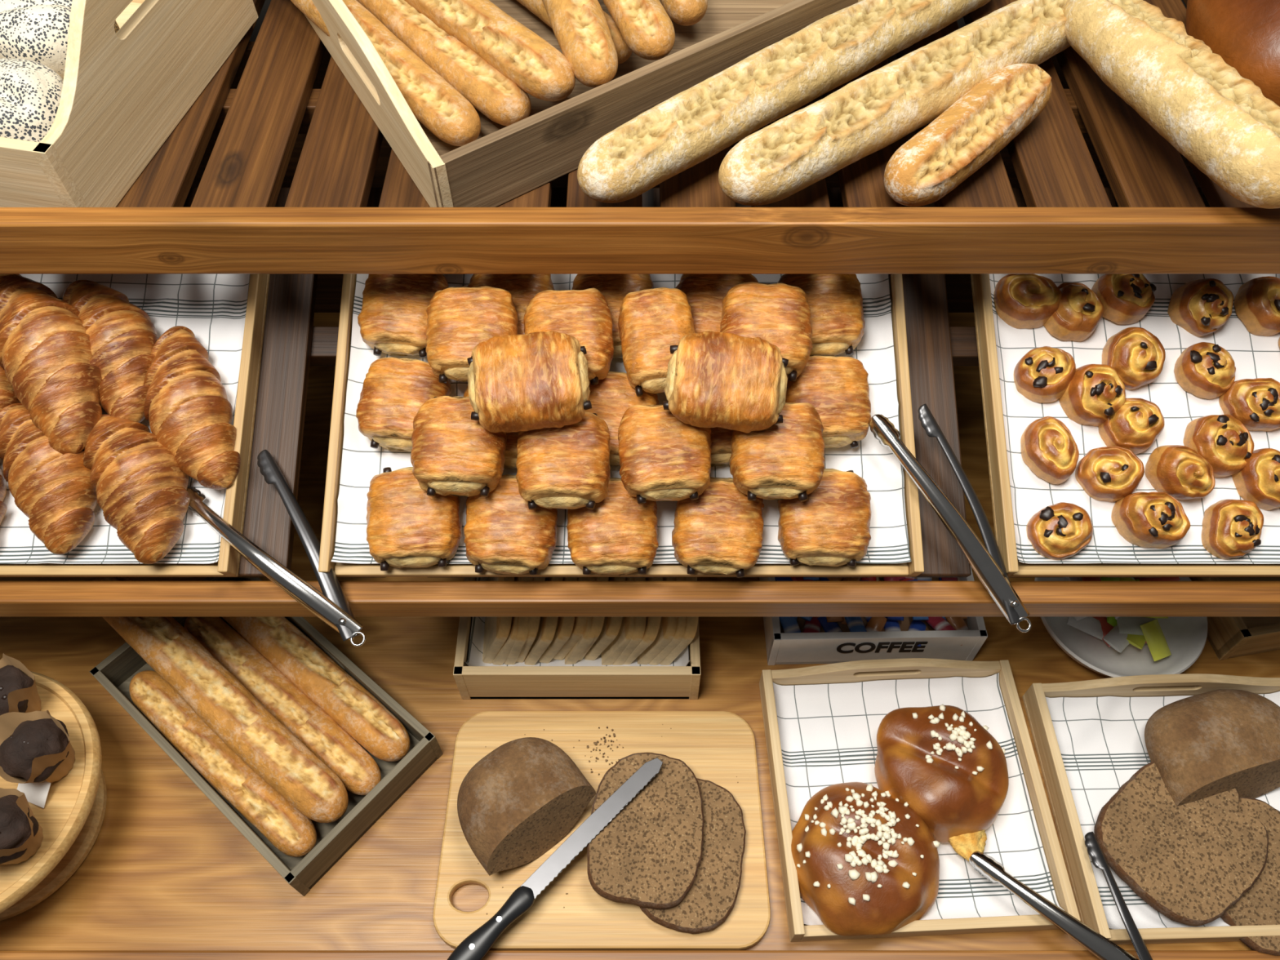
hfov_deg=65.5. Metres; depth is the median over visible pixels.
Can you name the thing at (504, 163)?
crate
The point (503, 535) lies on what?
pain au chocolat
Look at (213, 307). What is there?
cloth
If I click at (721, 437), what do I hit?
pain au chocolat
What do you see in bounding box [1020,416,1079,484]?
bun
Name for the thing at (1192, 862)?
bread slice
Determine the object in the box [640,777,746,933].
bread slice
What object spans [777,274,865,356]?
pain au chocolat
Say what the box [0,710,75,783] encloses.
muffin
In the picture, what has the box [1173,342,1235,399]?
bun
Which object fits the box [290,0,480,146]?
baguette
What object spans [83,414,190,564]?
croissant
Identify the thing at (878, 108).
baguette
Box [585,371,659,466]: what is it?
pain au chocolat
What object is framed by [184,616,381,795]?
baguette
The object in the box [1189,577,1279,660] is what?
wooden box
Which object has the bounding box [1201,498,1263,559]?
bun
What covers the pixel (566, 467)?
pain au chocolat
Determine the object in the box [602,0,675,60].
baguette
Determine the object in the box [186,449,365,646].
serving tongs
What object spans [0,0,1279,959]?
display rack
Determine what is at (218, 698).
baguette
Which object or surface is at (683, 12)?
baguette
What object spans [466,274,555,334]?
pain au chocolat
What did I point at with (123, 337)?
croissant
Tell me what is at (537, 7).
baguette
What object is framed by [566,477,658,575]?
pain au chocolat
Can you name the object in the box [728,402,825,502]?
pain au chocolat
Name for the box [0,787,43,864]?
muffin
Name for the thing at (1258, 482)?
bun
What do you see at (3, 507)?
croissant
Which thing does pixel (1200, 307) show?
bun
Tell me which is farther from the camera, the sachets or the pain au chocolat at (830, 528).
the sachets
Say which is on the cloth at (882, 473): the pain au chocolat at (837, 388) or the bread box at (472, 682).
the pain au chocolat at (837, 388)
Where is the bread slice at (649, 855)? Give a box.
[586,752,704,909]
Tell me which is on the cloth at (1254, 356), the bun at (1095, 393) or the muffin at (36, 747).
the bun at (1095, 393)
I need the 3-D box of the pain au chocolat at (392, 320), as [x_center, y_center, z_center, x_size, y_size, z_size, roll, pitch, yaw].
[-0.275,-0.202,1.163,0.101,0.074,0.110,5,55,3]
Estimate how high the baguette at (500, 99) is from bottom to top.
0.048 m
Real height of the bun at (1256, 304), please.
0.056 m
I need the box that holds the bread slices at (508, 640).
[482,577,698,665]
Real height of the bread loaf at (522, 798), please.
0.088 m
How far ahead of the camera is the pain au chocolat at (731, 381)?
1.01 m
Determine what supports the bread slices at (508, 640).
on the cloth at (475, 651)
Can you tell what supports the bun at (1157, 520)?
on the cloth at (1254, 356)
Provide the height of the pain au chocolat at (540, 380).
0.074 m
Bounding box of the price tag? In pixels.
[17,781,50,808]
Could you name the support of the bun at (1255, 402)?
on the cloth at (1254, 356)
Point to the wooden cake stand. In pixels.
(71, 819)
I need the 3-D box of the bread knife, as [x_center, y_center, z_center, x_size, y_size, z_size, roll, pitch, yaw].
[-0.097,0.452,1.163,0.345,0.034,0.030,-38,63,-23]
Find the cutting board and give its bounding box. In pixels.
[432,711,770,950]
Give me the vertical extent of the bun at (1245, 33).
0.138 m
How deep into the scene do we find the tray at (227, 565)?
1.11 m
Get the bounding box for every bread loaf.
[457,737,595,875]
[1144,688,1279,806]
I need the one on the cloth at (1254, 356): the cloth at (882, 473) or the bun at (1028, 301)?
the bun at (1028, 301)
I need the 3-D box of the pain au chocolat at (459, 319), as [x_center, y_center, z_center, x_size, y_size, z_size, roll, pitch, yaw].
[-0.186,-0.165,1.103,0.100,0.072,0.107,-1,55,-1]
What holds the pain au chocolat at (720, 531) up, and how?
on the cloth at (882, 473)
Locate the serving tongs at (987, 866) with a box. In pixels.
[968,831,1152,959]
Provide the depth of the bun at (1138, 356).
1.14 m
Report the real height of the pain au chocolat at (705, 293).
0.074 m
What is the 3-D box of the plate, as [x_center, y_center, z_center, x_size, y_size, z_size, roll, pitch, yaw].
[0.660,0.177,1.380,0.230,0.075,0.230,0,55,0]
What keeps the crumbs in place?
on the cutting board
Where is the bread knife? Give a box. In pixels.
[447,757,662,959]
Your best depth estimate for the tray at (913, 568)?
1.11 m
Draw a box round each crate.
[0,0,257,207]
[88,577,443,896]
[304,0,862,207]
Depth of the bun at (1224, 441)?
1.12 m
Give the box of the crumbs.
[477,724,737,914]
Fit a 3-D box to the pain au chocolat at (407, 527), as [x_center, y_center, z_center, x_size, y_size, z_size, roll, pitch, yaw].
[-0.250,0.037,1.098,0.104,0.074,0.111,-3,55,-2]
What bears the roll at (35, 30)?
in the crate at (124, 92)
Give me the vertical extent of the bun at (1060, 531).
0.054 m
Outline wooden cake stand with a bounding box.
[0,671,106,920]
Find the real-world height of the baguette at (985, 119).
0.061 m
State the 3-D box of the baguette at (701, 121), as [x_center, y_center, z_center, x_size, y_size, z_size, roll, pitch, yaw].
[0.206,-0.503,1.184,0.718,0.066,0.085,-35,62,-24]
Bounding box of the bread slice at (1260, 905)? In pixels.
[1220,796,1279,955]
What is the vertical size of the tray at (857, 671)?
0.063 m
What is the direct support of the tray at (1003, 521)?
on the display rack
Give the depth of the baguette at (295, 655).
1.29 m
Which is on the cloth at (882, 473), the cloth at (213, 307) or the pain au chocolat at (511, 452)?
the pain au chocolat at (511, 452)
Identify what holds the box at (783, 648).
on the display rack
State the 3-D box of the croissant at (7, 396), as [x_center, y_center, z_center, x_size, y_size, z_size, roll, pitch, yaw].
[-0.756,-0.118,1.136,0.095,0.086,0.190,-23,58,-15]
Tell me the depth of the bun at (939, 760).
1.21 m
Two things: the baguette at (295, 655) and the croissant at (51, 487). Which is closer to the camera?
the croissant at (51, 487)
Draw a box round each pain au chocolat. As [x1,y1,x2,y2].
[355,357,451,451]
[357,274,448,358]
[365,466,462,571]
[410,395,506,497]
[426,286,518,383]
[463,385,518,468]
[463,474,557,575]
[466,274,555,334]
[466,330,591,432]
[515,411,610,510]
[523,288,613,385]
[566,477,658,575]
[572,274,653,358]
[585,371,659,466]
[617,287,695,396]
[617,404,711,504]
[662,330,788,432]
[671,476,764,577]
[675,274,758,333]
[710,426,732,466]
[720,281,813,381]
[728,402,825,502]
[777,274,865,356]
[777,468,871,567]
[785,355,871,448]
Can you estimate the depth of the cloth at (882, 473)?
1.14 m
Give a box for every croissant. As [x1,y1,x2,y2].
[0,274,102,454]
[0,365,21,424]
[0,403,97,554]
[0,468,7,524]
[62,280,159,422]
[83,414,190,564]
[143,325,240,489]
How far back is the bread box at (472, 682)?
1.30 m
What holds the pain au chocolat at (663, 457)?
on the pain au chocolat at (617, 536)
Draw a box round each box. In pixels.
[453,577,700,699]
[759,566,987,665]
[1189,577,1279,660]
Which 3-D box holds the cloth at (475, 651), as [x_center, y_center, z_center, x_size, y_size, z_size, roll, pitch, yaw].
[-0.081,0.166,1.367,0.290,0.088,0.214,0,55,0]
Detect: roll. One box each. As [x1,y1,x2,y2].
[0,0,119,79]
[0,57,63,142]
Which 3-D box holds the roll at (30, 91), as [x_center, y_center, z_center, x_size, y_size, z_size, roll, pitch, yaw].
[-0.674,-0.393,1.065,0.131,0.087,0.131,-13,56,-9]
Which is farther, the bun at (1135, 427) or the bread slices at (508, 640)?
the bread slices at (508, 640)
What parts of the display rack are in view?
rail, rail, rail, panel, panel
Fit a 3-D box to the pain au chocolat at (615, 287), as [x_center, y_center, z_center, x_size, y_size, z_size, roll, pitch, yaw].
[-0.031,-0.199,1.162,0.102,0.074,0.108,-5,55,-4]
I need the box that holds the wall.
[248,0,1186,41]
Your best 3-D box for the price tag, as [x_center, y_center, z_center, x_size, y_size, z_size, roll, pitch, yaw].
[-0.696,0.355,1.141,0.040,0.018,0.025,17,57,11]
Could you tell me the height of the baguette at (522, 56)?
0.050 m
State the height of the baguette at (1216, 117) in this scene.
0.099 m
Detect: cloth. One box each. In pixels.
[0,274,250,564]
[330,274,911,564]
[464,577,689,666]
[773,672,1063,924]
[989,274,1279,564]
[1044,691,1279,928]
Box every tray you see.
[0,274,270,577]
[318,274,924,577]
[759,657,1080,942]
[970,274,1279,577]
[1022,673,1279,945]
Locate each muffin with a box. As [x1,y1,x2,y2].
[0,653,41,715]
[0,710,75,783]
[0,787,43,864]
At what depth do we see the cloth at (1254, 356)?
1.15 m
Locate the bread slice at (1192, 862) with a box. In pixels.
[1093,761,1268,926]
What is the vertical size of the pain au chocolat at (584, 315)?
0.072 m
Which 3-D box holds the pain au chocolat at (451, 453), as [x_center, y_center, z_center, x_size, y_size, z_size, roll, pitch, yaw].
[-0.194,-0.040,1.069,0.101,0.069,0.110,0,55,0]
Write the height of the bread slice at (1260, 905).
0.018 m
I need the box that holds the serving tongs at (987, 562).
[868,404,1031,632]
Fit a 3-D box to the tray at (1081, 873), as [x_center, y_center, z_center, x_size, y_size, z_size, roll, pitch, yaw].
[0.695,0.398,1.233,0.350,0.063,0.310,-1,55,-1]
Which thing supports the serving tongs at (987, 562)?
on the display rack
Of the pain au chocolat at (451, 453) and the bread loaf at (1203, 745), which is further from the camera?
the bread loaf at (1203, 745)
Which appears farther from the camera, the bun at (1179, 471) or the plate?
the plate
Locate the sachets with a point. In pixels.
(787, 624)
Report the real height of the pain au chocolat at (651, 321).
0.074 m
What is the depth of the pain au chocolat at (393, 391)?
1.11 m
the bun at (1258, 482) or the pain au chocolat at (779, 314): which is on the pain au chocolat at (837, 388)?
the pain au chocolat at (779, 314)
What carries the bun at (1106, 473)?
on the cloth at (1254, 356)
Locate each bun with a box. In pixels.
[791,782,941,936]
[874,704,1008,862]
[993,274,1062,328]
[1013,346,1075,403]
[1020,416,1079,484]
[1026,502,1093,559]
[1043,282,1104,341]
[1058,364,1125,426]
[1075,446,1144,502]
[1091,274,1155,324]
[1097,398,1164,454]
[1102,327,1165,390]
[1111,492,1190,548]
[1145,444,1215,499]
[1167,278,1233,337]
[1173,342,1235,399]
[1182,414,1253,477]
[1185,0,1279,106]
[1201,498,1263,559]
[1218,377,1279,431]
[1231,448,1279,510]
[1233,275,1279,336]
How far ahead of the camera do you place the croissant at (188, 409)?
1.10 m
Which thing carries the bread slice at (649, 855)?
on the bread slice at (712, 897)
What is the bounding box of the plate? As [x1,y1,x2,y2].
[1034,577,1207,677]
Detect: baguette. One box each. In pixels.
[93,577,348,822]
[128,670,316,857]
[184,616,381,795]
[221,580,409,761]
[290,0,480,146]
[356,0,531,125]
[404,0,575,101]
[516,0,631,64]
[542,0,617,88]
[577,0,991,203]
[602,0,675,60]
[660,0,707,26]
[718,0,1070,205]
[884,62,1052,206]
[1063,0,1279,208]
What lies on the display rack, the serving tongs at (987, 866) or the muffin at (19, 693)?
the serving tongs at (987, 866)
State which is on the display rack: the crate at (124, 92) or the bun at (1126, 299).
the crate at (124, 92)
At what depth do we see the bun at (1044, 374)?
1.14 m
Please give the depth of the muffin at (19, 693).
1.16 m
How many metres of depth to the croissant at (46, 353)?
1.09 m
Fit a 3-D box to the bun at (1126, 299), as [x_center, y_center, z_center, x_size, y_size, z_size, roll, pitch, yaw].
[0.573,-0.221,1.179,0.068,0.050,0.064,4,55,3]
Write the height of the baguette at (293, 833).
0.043 m
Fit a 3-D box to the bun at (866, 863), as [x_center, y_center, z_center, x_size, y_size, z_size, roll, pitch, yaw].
[0.268,0.442,1.179,0.180,0.086,0.174,-13,56,-9]
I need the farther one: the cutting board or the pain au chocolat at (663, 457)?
the cutting board
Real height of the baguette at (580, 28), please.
0.049 m
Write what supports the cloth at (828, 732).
in the tray at (857, 671)
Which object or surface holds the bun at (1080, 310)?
on the cloth at (1254, 356)
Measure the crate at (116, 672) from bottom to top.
0.062 m
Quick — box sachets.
[774,577,968,646]
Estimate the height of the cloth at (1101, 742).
0.030 m

